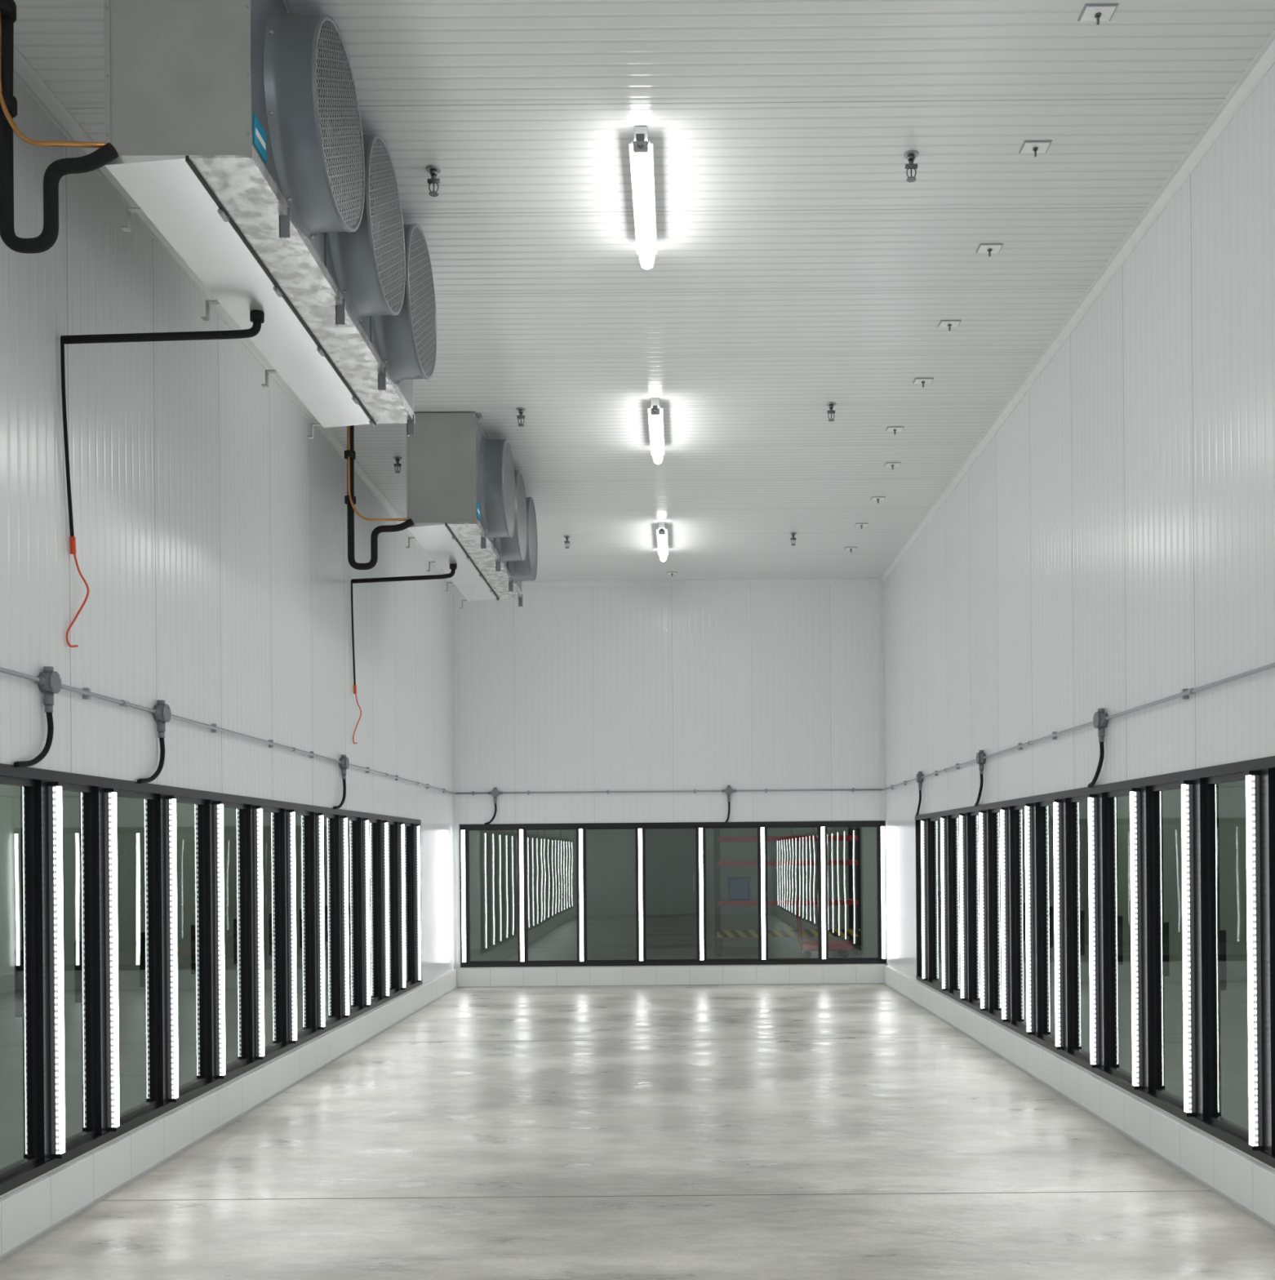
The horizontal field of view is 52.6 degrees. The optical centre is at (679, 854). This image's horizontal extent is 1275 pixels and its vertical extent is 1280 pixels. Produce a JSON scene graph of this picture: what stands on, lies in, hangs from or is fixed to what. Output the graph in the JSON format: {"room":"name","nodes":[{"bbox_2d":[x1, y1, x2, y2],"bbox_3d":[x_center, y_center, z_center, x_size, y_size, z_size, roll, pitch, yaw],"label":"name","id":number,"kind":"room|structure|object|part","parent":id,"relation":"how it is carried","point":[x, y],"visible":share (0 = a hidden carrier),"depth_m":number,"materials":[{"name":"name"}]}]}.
{"room":"walk-in cooler","nodes":[
{"label":"walk-in cooler","id":0,"kind":"room"},
{"bbox_2d":[0,784,237,1010],"bbox_3d":[-7.554,-0.384,10.000,0.100,4.400,26.000,-1,0,0],"label":"wall","id":1,"kind":"structure","parent":0,"point":[130,811],"depth_m":17.30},
{"bbox_2d":[0,74,454,1198],"bbox_3d":[-2.928,-0.884,6.650,0.120,5.120,19.300,-1,0,0],"label":"wall","id":2,"kind":"structure","parent":0,"point":[211,529],"depth_m":7.45,"materials":[{"name":"white metal"}]},
{"bbox_2d":[13,666,61,767],"bbox_3d":[-2.832,-0.610,5.709,0.065,0.470,0.362,-1,0,0],"label":"junction box","id":3,"kind":"object","parent":2,"relation":"attached to","point":[50,683],"visible":1,"depth_m":5.78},
{"bbox_2d":[48,782,66,1158],"bbox_3d":[-2.827,0.522,5.810,0.047,1.704,0.141,-1,0,0],"label":"lights","id":4,"kind":"object","parent":2,"relation":"attached to","point":[56,969],"depth_m":5.84,"materials":[{"name":"white plastic"}]},
{"bbox_2d":[104,788,121,1131],"bbox_3d":[-2.827,0.522,6.378,0.047,1.703,0.156,-1,0,0],"label":"lights","id":5,"kind":"object","parent":2,"relation":"attached to","point":[110,794],"depth_m":6.41,"materials":[{"name":"white plastic"}]},
{"bbox_2d":[137,700,170,783],"bbox_3d":[-2.832,-0.610,6.969,0.065,0.470,0.362,-1,0,0],"label":"junction box","id":6,"kind":"object","parent":2,"relation":"attached to","point":[162,714],"visible":1,"depth_m":7.04,"materials":[{"name":"grey plastic"}]},
{"bbox_2d":[164,795,180,1102],"bbox_3d":[-2.827,0.522,7.131,0.047,1.705,0.170,-1,0,0],"label":"lights","id":7,"kind":"object","parent":2,"relation":"attached to","point":[171,800],"depth_m":7.16,"materials":[{"name":"white plastic"}]},
{"bbox_2d":[0,763,422,1195],"bbox_3d":[-2.905,0.520,6.510,0.122,1.808,15.420,-1,0,0],"label":"frame","id":8,"kind":"object","parent":2,"relation":"attached to","point":[32,963],"visible":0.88,"depth_m":7.18,"materials":[{"name":"black metal"}]},
{"bbox_2d":[213,800,226,1079],"bbox_3d":[-2.827,0.522,7.869,0.047,1.705,0.176,-1,0,0],"label":"lights","id":9,"kind":"object","parent":2,"relation":"attached to","point":[218,805],"depth_m":7.91,"materials":[{"name":"white plastic"}]},
{"bbox_2d":[0,666,454,794],"bbox_3d":[-2.846,-0.775,6.630,0.039,0.054,19.240,-1,0,0],"label":"conduit","id":10,"kind":"object","parent":2,"relation":"attached to","point":[86,694],"visible":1,"depth_m":7.61,"materials":[{"name":"grey metal"}]},
{"bbox_2d":[0,968,457,1262],"bbox_3d":[-2.821,1.557,6.650,0.050,0.235,19.300,-1,0,0],"label":"baseboard","id":11,"kind":"structure","parent":2,"relation":"attached to","point":[30,1212],"depth_m":7.17,"materials":[{"name":"white metal"}]},
{"bbox_2d":[13,44,452,586],"bbox_3d":[-2.860,-3.415,6.650,0.060,0.060,19.300,-1,0,0],"label":"trim","id":12,"kind":"structure","parent":2,"relation":"attached to","point":[23,70],"depth_m":7.18,"materials":[{"name":"white metal"}]},
{"bbox_2d":[253,805,265,1059],"bbox_3d":[-2.827,0.522,8.609,0.047,1.701,0.191,-1,0,0],"label":"lights","id":13,"kind":"object","parent":2,"relation":"attached to","point":[258,830],"depth_m":8.66,"materials":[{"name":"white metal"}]},
{"bbox_2d":[287,809,297,1043],"bbox_3d":[-2.827,0.523,9.342,0.047,1.700,0.206,-1,0,0],"label":"lights","id":14,"kind":"object","parent":2,"relation":"attached to","point":[291,813],"depth_m":9.40,"materials":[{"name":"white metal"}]},
{"bbox_2d":[316,813,325,1029],"bbox_3d":[-2.827,0.524,10.080,0.047,1.701,0.203,-1,0,0],"label":"lights","id":15,"kind":"object","parent":2,"relation":"attached to","point":[320,856],"depth_m":10.15,"materials":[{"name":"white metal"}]},
{"bbox_2d":[333,754,349,808],"bbox_3d":[-2.832,-0.610,10.809,0.065,0.470,0.362,-1,0,0],"label":"junction box","id":16,"kind":"object","parent":2,"relation":"attached to","point":[344,765],"visible":0.99,"depth_m":10.88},
{"bbox_2d":[341,815,350,1017],"bbox_3d":[-2.827,0.521,10.820,0.047,1.703,0.227,-1,0,0],"label":"lights","id":17,"kind":"object","parent":2,"relation":"attached to","point":[344,818],"depth_m":10.89,"materials":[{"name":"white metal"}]},
{"bbox_2d":[363,817,371,1007],"bbox_3d":[-2.827,0.522,11.563,0.047,1.704,0.238,-1,0,0],"label":"lights","id":18,"kind":"object","parent":2,"relation":"attached to","point":[366,820],"depth_m":11.64,"materials":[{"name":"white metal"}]},
{"bbox_2d":[382,820,390,997],"bbox_3d":[-2.827,0.522,12.315,0.047,1.701,0.247,-1,0,0],"label":"lights","id":19,"kind":"object","parent":2,"relation":"attached to","point":[384,823],"depth_m":12.40,"materials":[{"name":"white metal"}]},
{"bbox_2d":[399,822,406,990],"bbox_3d":[-2.827,0.521,13.051,0.047,1.701,0.262,-1,0,0],"label":"lights","id":20,"kind":"object","parent":2,"relation":"attached to","point":[402,860],"depth_m":13.14,"materials":[{"name":"white plastic"}]},
{"bbox_2d":[414,824,422,982],"bbox_3d":[-2.827,0.525,13.835,0.047,1.698,0.277,-1,0,0],"label":"lights","id":21,"kind":"object","parent":2,"relation":"attached to","point":[416,826],"depth_m":13.93,"materials":[{"name":"white plastic"}]},
{"bbox_2d":[0,944,1274,1279],"bbox_3d":[-0.135,1.701,9.940,14.700,0.101,26.120,-1,0,0],"label":"floor","id":22,"kind":"structure","parent":0,"point":[781,1131],"depth_m":7.11,"materials":[{"name":"concrete"}]},
{"bbox_2d":[713,826,861,955],"bbox_3d":[1.763,0.335,21.370,2.360,2.600,0.940,-1,0,0],"label":"storage rack","id":23,"kind":"object","parent":22,"relation":"on","point":[855,935],"visible":0.77,"depth_m":20.95,"materials":[{"name":"metal"}]},
{"bbox_2d":[726,876,751,900],"bbox_3d":[0.980,0.556,21.300,0.390,0.370,0.440,-1,0,0],"label":"storage bin","id":24,"kind":"object","parent":23,"relation":"on","point":[739,887],"visible":1,"depth_m":21.10,"materials":[{"name":"plastic"}]},
{"bbox_2d":[795,897,852,958],"bbox_3d":[2.283,1.148,20.525,0.854,0.964,0.550,-1,0,0],"label":"cart","id":25,"kind":"object","parent":22,"relation":"on","point":[842,947],"visible":0.96,"depth_m":20.29,"materials":[{"name":"red paint"}]},
{"bbox_2d":[13,0,1274,580],"bbox_3d":[-0.156,-3.529,6.650,5.710,0.120,19.540,-1,0,0],"label":"ceiling","id":26,"kind":"structure","parent":0,"point":[798,269],"depth_m":6.99,"materials":[{"name":"white metal"}]},
{"bbox_2d":[103,0,436,438],"bbox_3d":[-1.799,-2.961,6.224,0.803,0.983,2.932,-1,0,0],"label":"evaporator unit","id":27,"kind":"object","parent":26,"relation":"hanging from","point":[234,126],"visible":0.98,"depth_m":5.22,"materials":[{"name":"metal"}]},
{"bbox_2d":[0,0,118,253],"bbox_3d":[-2.294,-2.833,4.721,0.459,1.236,0.107,0,0,6],"label":"pipe","id":28,"kind":"object","parent":27,"relation":"attached to","point":[107,153],"visible":1,"depth_m":4.72,"materials":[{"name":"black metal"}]},
{"bbox_2d":[60,309,264,536],"bbox_3d":[-2.410,-2.011,6.032,0.913,1.086,0.117,-1,0,-3],"label":"drain pipe","id":29,"kind":"object","parent":27,"relation":"attached to","point":[256,317],"visible":1,"depth_m":6.00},
{"bbox_2d":[66,536,88,647],"bbox_3d":[-2.846,-1.234,6.080,0.028,0.524,0.157,0,0,13],"label":"cord","id":30,"kind":"object","parent":29,"relation":"attached to","point":[72,539],"visible":1,"depth_m":6.06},
{"bbox_3d":[-1.599,-3.007,6.225,0.034,0.839,2.884,0,0,0],"label":"fan plate","id":31,"kind":"part","parent":27,"relation":"part of","materials":[{"name":"silver metal"}]},
{"bbox_2d":[393,456,401,473],"bbox_3d":[-2.450,-3.384,11.200,0.072,0.128,0.072,-1,0,0],"label":"sprinkler head","id":32,"kind":"object","parent":26,"relation":"attached to","point":[397,459],"visible":1,"depth_m":11.19},
{"bbox_2d":[426,164,440,196],"bbox_3d":[-1.240,-3.394,6.500,0.072,0.128,0.072,-1,0,0],"label":"sprinkler head","id":33,"kind":"object","parent":26,"relation":"attached to","point":[433,170],"visible":1,"depth_m":6.49},
{"bbox_2d":[405,412,537,608],"bbox_3d":[-1.799,-2.961,11.494,0.803,0.983,2.932,-1,0,0],"label":"evaporator unit","id":34,"kind":"object","parent":26,"relation":"hanging from","point":[468,505],"visible":0.98,"depth_m":10.26,"materials":[{"name":"metal"}]},
{"bbox_2d":[344,425,413,569],"bbox_3d":[-2.332,-2.832,9.992,0.534,1.236,0.109,-1,0,5],"label":"pipe","id":35,"kind":"object","parent":34,"relation":"attached to","point":[349,454],"visible":1,"depth_m":9.99,"materials":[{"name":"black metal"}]},
{"bbox_2d":[351,563,457,684],"bbox_3d":[-2.410,-2.011,11.302,0.913,1.086,0.117,-1,0,-3],"label":"drain pipe","id":36,"kind":"object","parent":34,"relation":"attached to","point":[453,566],"visible":1,"depth_m":11.28,"materials":[{"name":"black rubber"}]},
{"bbox_2d":[352,684,361,743],"bbox_3d":[-2.846,-1.234,11.351,0.028,0.524,0.157,0,0,13],"label":"cord","id":37,"kind":"object","parent":36,"relation":"attached to","point":[354,686],"visible":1,"depth_m":11.33,"materials":[{"name":"red rubber"}]},
{"bbox_3d":[-1.599,-3.007,11.495,0.034,0.839,2.884,0,0,0],"label":"fan plate","id":38,"kind":"part","parent":34,"relation":"part of","materials":[{"name":"grey metal"}]},
{"bbox_2d":[516,407,525,426],"bbox_3d":[-1.230,-3.394,10.000,0.072,0.128,0.072,-1,0,0],"label":"sprinkler head","id":39,"kind":"object","parent":26,"relation":"attached to","point":[521,410],"visible":1,"depth_m":9.99},
{"bbox_2d":[564,535,570,548],"bbox_3d":[-1.220,-3.394,14.000,0.072,0.128,0.072,-1,0,0],"label":"sprinkler head","id":40,"kind":"object","parent":26,"relation":"attached to","point":[566,537],"visible":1,"depth_m":13.99},
{"bbox_2d":[628,126,657,269],"bbox_3d":[-0.185,-3.395,6.687,0.116,0.143,1.304,-1,0,0],"label":"ceiling light fixture","id":41,"kind":"object","parent":26,"relation":"attached to","point":[641,153],"depth_m":6.56,"materials":[{"name":"white plastic"}]},
{"bbox_2d":[647,398,664,464],"bbox_3d":[-0.185,-3.395,10.337,0.116,0.143,1.304,-1,0,0],"label":"ceiling light fixture","id":42,"kind":"object","parent":26,"relation":"attached to","point":[655,417],"depth_m":10.20,"materials":[{"name":"white plastic"}]},
{"bbox_2d":[656,522,668,561],"bbox_3d":[-0.185,-3.395,13.987,0.116,0.143,1.304,-1,0,0],"label":"ceiling light fixture","id":43,"kind":"object","parent":26,"relation":"attached to","point":[662,533],"depth_m":13.81,"materials":[{"name":"white plastic"}]},
{"bbox_2d":[666,571,677,577],"bbox_3d":[-0.090,-3.444,15.850,0.136,0.049,0.106,-1,0,0],"label":"anchor plate","id":44,"kind":"object","parent":26,"relation":"attached to","point":[668,572],"depth_m":15.81,"materials":[{"name":"white metal"}]},
{"bbox_2d":[790,532,796,545],"bbox_3d":[1.230,-3.416,13.950,0.072,0.128,0.072,-1,0,0],"label":"sprinkler head","id":45,"kind":"object","parent":26,"relation":"attached to","point":[793,534],"visible":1,"depth_m":13.94},
{"bbox_2d":[826,402,835,421],"bbox_3d":[1.170,-3.415,9.950,0.072,0.128,0.072,-1,0,0],"label":"sprinkler head","id":46,"kind":"object","parent":26,"relation":"attached to","point":[830,405],"visible":1,"depth_m":9.94},
{"bbox_2d":[844,546,857,552],"bbox_3d":[1.950,-3.462,14.660,0.136,0.049,0.106,-1,0,0],"label":"anchor plate","id":47,"kind":"object","parent":26,"relation":"attached to","point":[851,548],"depth_m":14.65,"materials":[{"name":"grey metal"}]},
{"bbox_2d":[854,523,868,528],"bbox_3d":[1.920,-3.461,13.600,0.136,0.049,0.106,-1,0,0],"label":"anchor plate","id":48,"kind":"object","parent":26,"relation":"attached to","point":[861,525],"depth_m":13.59,"materials":[{"name":"white metal"}]},
{"bbox_2d":[870,496,885,503],"bbox_3d":[1.940,-3.462,12.600,0.136,0.049,0.106,-1,0,0],"label":"anchor plate","id":49,"kind":"object","parent":26,"relation":"attached to","point":[873,498],"depth_m":12.57,"materials":[{"name":"white metal"}]},
{"bbox_2d":[884,462,901,469],"bbox_3d":[1.900,-3.461,11.500,0.136,0.049,0.106,-1,0,0],"label":"anchor plate","id":50,"kind":"object","parent":26,"relation":"attached to","point":[887,464],"depth_m":11.47,"materials":[{"name":"white metal"}]},
{"bbox_2d":[885,426,904,435],"bbox_3d":[1.760,-3.460,10.540,0.136,0.049,0.106,-1,0,0],"label":"anchor plate","id":51,"kind":"object","parent":26,"relation":"attached to","point":[891,428],"depth_m":10.52,"materials":[{"name":"white metal"}]},
{"bbox_2d":[903,150,918,182],"bbox_3d":[1.150,-3.415,6.400,0.072,0.128,0.072,-1,0,0],"label":"sprinkler head","id":52,"kind":"object","parent":26,"relation":"attached to","point":[910,155],"visible":1,"depth_m":6.39},
{"bbox_2d":[912,377,933,387],"bbox_3d":[1.790,-3.460,9.470,0.136,0.049,0.106,-1,0,0],"label":"anchor plate","id":53,"kind":"object","parent":26,"relation":"attached to","point":[917,380],"depth_m":9.45,"materials":[{"name":"white metal"}]},
{"bbox_2d":[937,320,961,330],"bbox_3d":[1.770,-3.460,8.450,0.136,0.049,0.106,-1,0,0],"label":"anchor plate","id":54,"kind":"object","parent":26,"relation":"attached to","point":[943,323],"depth_m":8.44,"materials":[{"name":"white metal"}]},
{"bbox_2d":[975,243,1004,256],"bbox_3d":[1.780,-3.460,7.400,0.136,0.049,0.106,-1,0,0],"label":"anchor plate","id":55,"kind":"object","parent":26,"relation":"attached to","point":[989,248],"depth_m":7.39,"materials":[{"name":"white metal"}]},
{"bbox_2d":[1018,140,1052,156],"bbox_3d":[1.750,-3.460,6.340,0.136,0.049,0.106,-1,0,0],"label":"anchor plate","id":56,"kind":"object","parent":26,"relation":"attached to","point":[1028,146],"depth_m":6.33,"materials":[{"name":"white metal"}]},
{"bbox_2d":[1077,3,1119,24],"bbox_3d":[1.730,-3.460,5.330,0.136,0.049,0.106,-1,0,0],"label":"anchor plate","id":57,"kind":"object","parent":26,"relation":"attached to","point":[1097,12],"depth_m":5.32,"materials":[{"name":"white metal"}]},
{"bbox_2d":[451,578,887,968],"bbox_3d":[-0.133,-0.909,16.360,5.710,5.120,0.120,-1,0,0],"label":"wall","id":58,"kind":"structure","parent":0,"point":[708,686],"depth_m":16.30,"materials":[{"name":"white metal"}]},
{"bbox_2d":[450,586,458,968],"bbox_3d":[-2.839,-0.980,16.270,0.060,4.810,0.060,-1,0,0],"label":"trim","id":59,"kind":"structure","parent":58,"relation":"attached to","point":[453,601],"depth_m":16.29,"materials":[{"name":"white metal"}]},
{"bbox_2d":[460,828,466,964],"bbox_3d":[-2.722,0.523,16.271,0.057,1.698,0.047,-1,0,0],"label":"lights","id":60,"kind":"object","parent":58,"relation":"attached to","point":[463,830],"depth_m":16.25,"materials":[{"name":"white plastic"}]},
{"bbox_2d":[484,787,502,824],"bbox_3d":[-2.350,-0.615,16.267,0.229,0.470,0.065,-1,0,0],"label":"junction box","id":61,"kind":"object","parent":58,"relation":"attached to","point":[495,793],"visible":1,"depth_m":16.25,"materials":[{"name":"grey plastic"}]},
{"bbox_2d":[519,827,524,963],"bbox_3d":[-1.986,0.512,16.271,0.056,1.698,0.047,-1,0,0],"label":"lights","id":62,"kind":"object","parent":58,"relation":"attached to","point":[521,829],"depth_m":16.25,"materials":[{"name":"white plastic"}]},
{"bbox_2d":[578,827,584,962],"bbox_3d":[-1.238,0.507,16.271,0.053,1.688,0.047,-1,0,0],"label":"lights","id":63,"kind":"object","parent":58,"relation":"attached to","point":[580,829],"depth_m":16.25,"materials":[{"name":"white plastic"}]},
{"bbox_2d":[638,826,643,962],"bbox_3d":[-0.490,0.502,16.271,0.050,1.698,0.047,-1,0,0],"label":"lights","id":64,"kind":"object","parent":58,"relation":"attached to","point":[640,895],"depth_m":16.25,"materials":[{"name":"white plastic"}]},
{"bbox_2d":[455,577,879,586],"bbox_3d":[-0.155,-3.439,16.270,5.350,0.060,0.060,-1,0,0],"label":"trim","id":65,"kind":"structure","parent":58,"relation":"attached to","point":[796,580],"depth_m":16.29,"materials":[{"name":"white metal"}]},
{"bbox_2d":[455,787,882,795],"bbox_3d":[-0.132,-0.799,16.282,5.390,0.054,0.034,-1,0,0],"label":"conduit","id":66,"kind":"object","parent":58,"relation":"attached to","point":[853,789],"visible":1,"depth_m":16.27,"materials":[{"name":"grey metal"}]},
{"bbox_2d":[457,964,884,987],"bbox_3d":[-0.112,1.534,16.275,5.400,0.235,0.050,-1,0,0],"label":"baseboard","id":67,"kind":"structure","parent":58,"relation":"attached to","point":[853,974],"depth_m":16.27,"materials":[{"name":"white metal"}]},
{"bbox_2d":[459,820,886,967],"bbox_3d":[-0.086,0.496,16.349,5.380,1.808,0.122,-1,0,0],"label":"frame","id":68,"kind":"object","parent":58,"relation":"attached to","point":[877,824],"visible":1,"depth_m":16.32,"materials":[{"name":"black metal"}]},
{"bbox_2d":[645,828,697,947],"bbox_3d":[-0.127,0.321,22.942,1.100,2.660,0.109,-1,0,0],"label":"door","id":69,"kind":"structure","parent":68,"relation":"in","point":[670,853],"depth_m":22.95,"materials":[{"name":"clear glass"}]},
{"bbox_2d":[698,826,704,961],"bbox_3d":[0.275,0.492,16.271,0.052,1.698,0.047,-1,0,0],"label":"lights","id":70,"kind":"object","parent":58,"relation":"attached to","point":[700,828],"depth_m":16.25,"materials":[{"name":"white plastic"}]},
{"bbox_2d":[721,785,736,822],"bbox_3d":[0.624,-0.641,16.267,0.180,0.468,0.065,-1,0,0],"label":"junction box","id":71,"kind":"object","parent":58,"relation":"attached to","point":[728,790],"visible":1,"depth_m":16.26,"materials":[{"name":"grey plastic"}]},
{"bbox_2d":[760,826,765,961],"bbox_3d":[1.052,0.492,16.271,0.053,1.698,0.047,-1,0,0],"label":"lights","id":72,"kind":"object","parent":58,"relation":"attached to","point":[762,828],"depth_m":16.25,"materials":[{"name":"white plastic"}]},
{"bbox_2d":[820,825,826,960],"bbox_3d":[1.810,0.481,16.271,0.056,1.698,0.047,-1,0,0],"label":"lights","id":73,"kind":"object","parent":58,"relation":"attached to","point":[822,827],"depth_m":16.25,"materials":[{"name":"white plastic"}]},
{"bbox_2d":[880,824,886,959],"bbox_3d":[2.566,0.471,16.271,0.058,1.698,0.047,-1,0,0],"label":"lights","id":74,"kind":"object","parent":58,"relation":"attached to","point":[882,827],"depth_m":16.25,"materials":[{"name":"white plastic"}]},
{"bbox_2d":[879,582,888,964],"bbox_3d":[2.571,-1.028,16.270,0.060,4.810,0.060,-1,0,0],"label":"trim","id":75,"kind":"structure","parent":58,"relation":"attached to","point":[882,587],"depth_m":16.29,"materials":[{"name":"white metal"}]},
{"bbox_2d":[262,801,1084,951],"bbox_3d":[-0.154,-0.449,23.050,14.700,4.400,0.100,-1,0,0],"label":"wall","id":76,"kind":"structure","parent":0,"point":[611,854],"depth_m":23.00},
{"bbox_2d":[884,62,1274,1171],"bbox_3d":[2.662,-0.933,6.650,0.120,5.120,19.300,-1,0,0],"label":"wall","id":77,"kind":"structure","parent":0,"point":[1110,547],"depth_m":7.50,"materials":[{"name":"white metal"}]},
{"bbox_2d":[915,771,923,816],"bbox_3d":[2.571,-0.657,13.891,0.065,0.470,0.362,-1,0,0],"label":"junction box","id":78,"kind":"object","parent":77,"relation":"attached to","point":[918,779],"visible":1,"depth_m":13.78,"materials":[{"name":"grey plastic"}]},
{"bbox_2d":[920,818,927,980],"bbox_3d":[2.586,0.474,13.523,0.047,1.704,0.287,-1,0,0],"label":"lights","id":79,"kind":"object","parent":77,"relation":"attached to","point":[922,820],"depth_m":13.63,"materials":[{"name":"white plastic"}]},
{"bbox_2d":[940,816,947,991],"bbox_3d":[2.586,0.477,12.506,0.047,1.700,0.276,-1,0,0],"label":"lights","id":80,"kind":"object","parent":77,"relation":"attached to","point":[943,819],"depth_m":12.60,"materials":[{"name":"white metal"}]},
{"bbox_2d":[958,813,966,1000],"bbox_3d":[2.586,0.474,11.672,0.047,1.701,0.257,-1,0,0],"label":"lights","id":81,"kind":"object","parent":77,"relation":"attached to","point":[962,815],"depth_m":11.76,"materials":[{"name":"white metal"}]},
{"bbox_2d":[974,750,986,806],"bbox_3d":[2.571,-0.657,11.091,0.065,0.470,0.362,-1,0,0],"label":"junction box","id":82,"kind":"object","parent":77,"relation":"attached to","point":[980,761],"visible":0.99,"depth_m":10.98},
{"bbox_2d":[977,810,986,1010],"bbox_3d":[2.586,0.475,10.902,0.047,1.700,0.249,-1,0,0],"label":"lights","id":83,"kind":"object","parent":77,"relation":"attached to","point":[981,813],"depth_m":10.98,"materials":[{"name":"white plastic"}]},
{"bbox_2d":[999,807,1008,1022],"bbox_3d":[2.586,0.475,10.178,0.047,1.702,0.234,-1,0,0],"label":"lights","id":84,"kind":"object","parent":77,"relation":"attached to","point":[1004,891],"depth_m":10.25,"materials":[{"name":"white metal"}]},
{"bbox_2d":[1023,803,1034,1035],"bbox_3d":[2.586,0.476,9.452,0.047,1.700,0.221,-1,0,0],"label":"lights","id":85,"kind":"object","parent":77,"relation":"attached to","point":[1028,816],"depth_m":9.52,"materials":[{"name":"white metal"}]},
{"bbox_2d":[1052,799,1063,1049],"bbox_3d":[2.586,0.474,8.729,0.047,1.703,0.203,-1,0,0],"label":"lights","id":86,"kind":"object","parent":77,"relation":"attached to","point":[1057,802],"depth_m":8.79,"materials":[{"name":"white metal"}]},
{"bbox_2d":[879,30,1274,582],"bbox_3d":[2.550,-3.462,6.650,0.060,0.060,19.300,-1,0,0],"label":"trim","id":87,"kind":"structure","parent":77,"relation":"attached to","point":[1264,60],"depth_m":7.40,"materials":[{"name":"white metal"}]},
{"bbox_2d":[883,662,1274,790],"bbox_3d":[2.582,-0.823,6.630,0.039,0.054,19.240,-1,0,0],"label":"conduit","id":88,"kind":"object","parent":77,"relation":"attached to","point":[1184,694],"visible":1,"depth_m":7.35,"materials":[{"name":"grey metal"}]},
{"bbox_2d":[884,964,1274,1231],"bbox_3d":[2.598,1.510,6.650,0.050,0.235,19.300,-1,0,0],"label":"baseboard","id":89,"kind":"structure","parent":77,"relation":"attached to","point":[1245,1183],"depth_m":7.50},
{"bbox_2d":[1086,794,1099,1067],"bbox_3d":[2.586,0.475,7.989,0.047,1.704,0.196,-1,0,0],"label":"lights","id":90,"kind":"object","parent":77,"relation":"attached to","point":[1092,798],"depth_m":8.04,"materials":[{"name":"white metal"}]},
{"bbox_2d":[915,755,1274,1168],"bbox_3d":[2.663,0.472,6.510,0.122,1.808,15.420,-1,0,0],"label":"frame","id":91,"kind":"object","parent":77,"relation":"attached to","point":[1210,942],"visible":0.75,"depth_m":7.92,"materials":[{"name":"black metal"}]},
{"bbox_2d":[1087,708,1108,787],"bbox_3d":[2.571,-0.657,7.961,0.065,0.470,0.362,-1,0,0],"label":"junction box","id":92,"kind":"object","parent":77,"relation":"attached to","point":[1100,722],"visible":1,"depth_m":7.85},
{"bbox_2d":[1128,787,1142,1089],"bbox_3d":[2.586,0.474,7.245,0.047,1.703,0.183,-1,0,0],"label":"lights","id":93,"kind":"object","parent":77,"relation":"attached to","point":[1135,793],"depth_m":7.28,"materials":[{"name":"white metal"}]},
{"bbox_2d":[1179,780,1195,1116],"bbox_3d":[2.586,0.474,6.499,0.047,1.703,0.168,-1,0,0],"label":"lights","id":94,"kind":"object","parent":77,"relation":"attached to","point":[1187,802],"depth_m":6.53,"materials":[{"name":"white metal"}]},
{"bbox_2d":[1244,770,1262,1151],"bbox_3d":[2.586,0.475,5.756,0.047,1.704,0.151,-1,0,0],"label":"lights","id":95,"kind":"object","parent":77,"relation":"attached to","point":[1254,967],"depth_m":5.79,"materials":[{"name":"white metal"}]},
{"bbox_2d":[1082,780,1248,980],"bbox_3d":[7.246,-0.513,10.000,0.100,4.400,26.000,-1,0,0],"label":"wall","id":96,"kind":"structure","parent":0,"point":[1232,795],"depth_m":18.53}
]}

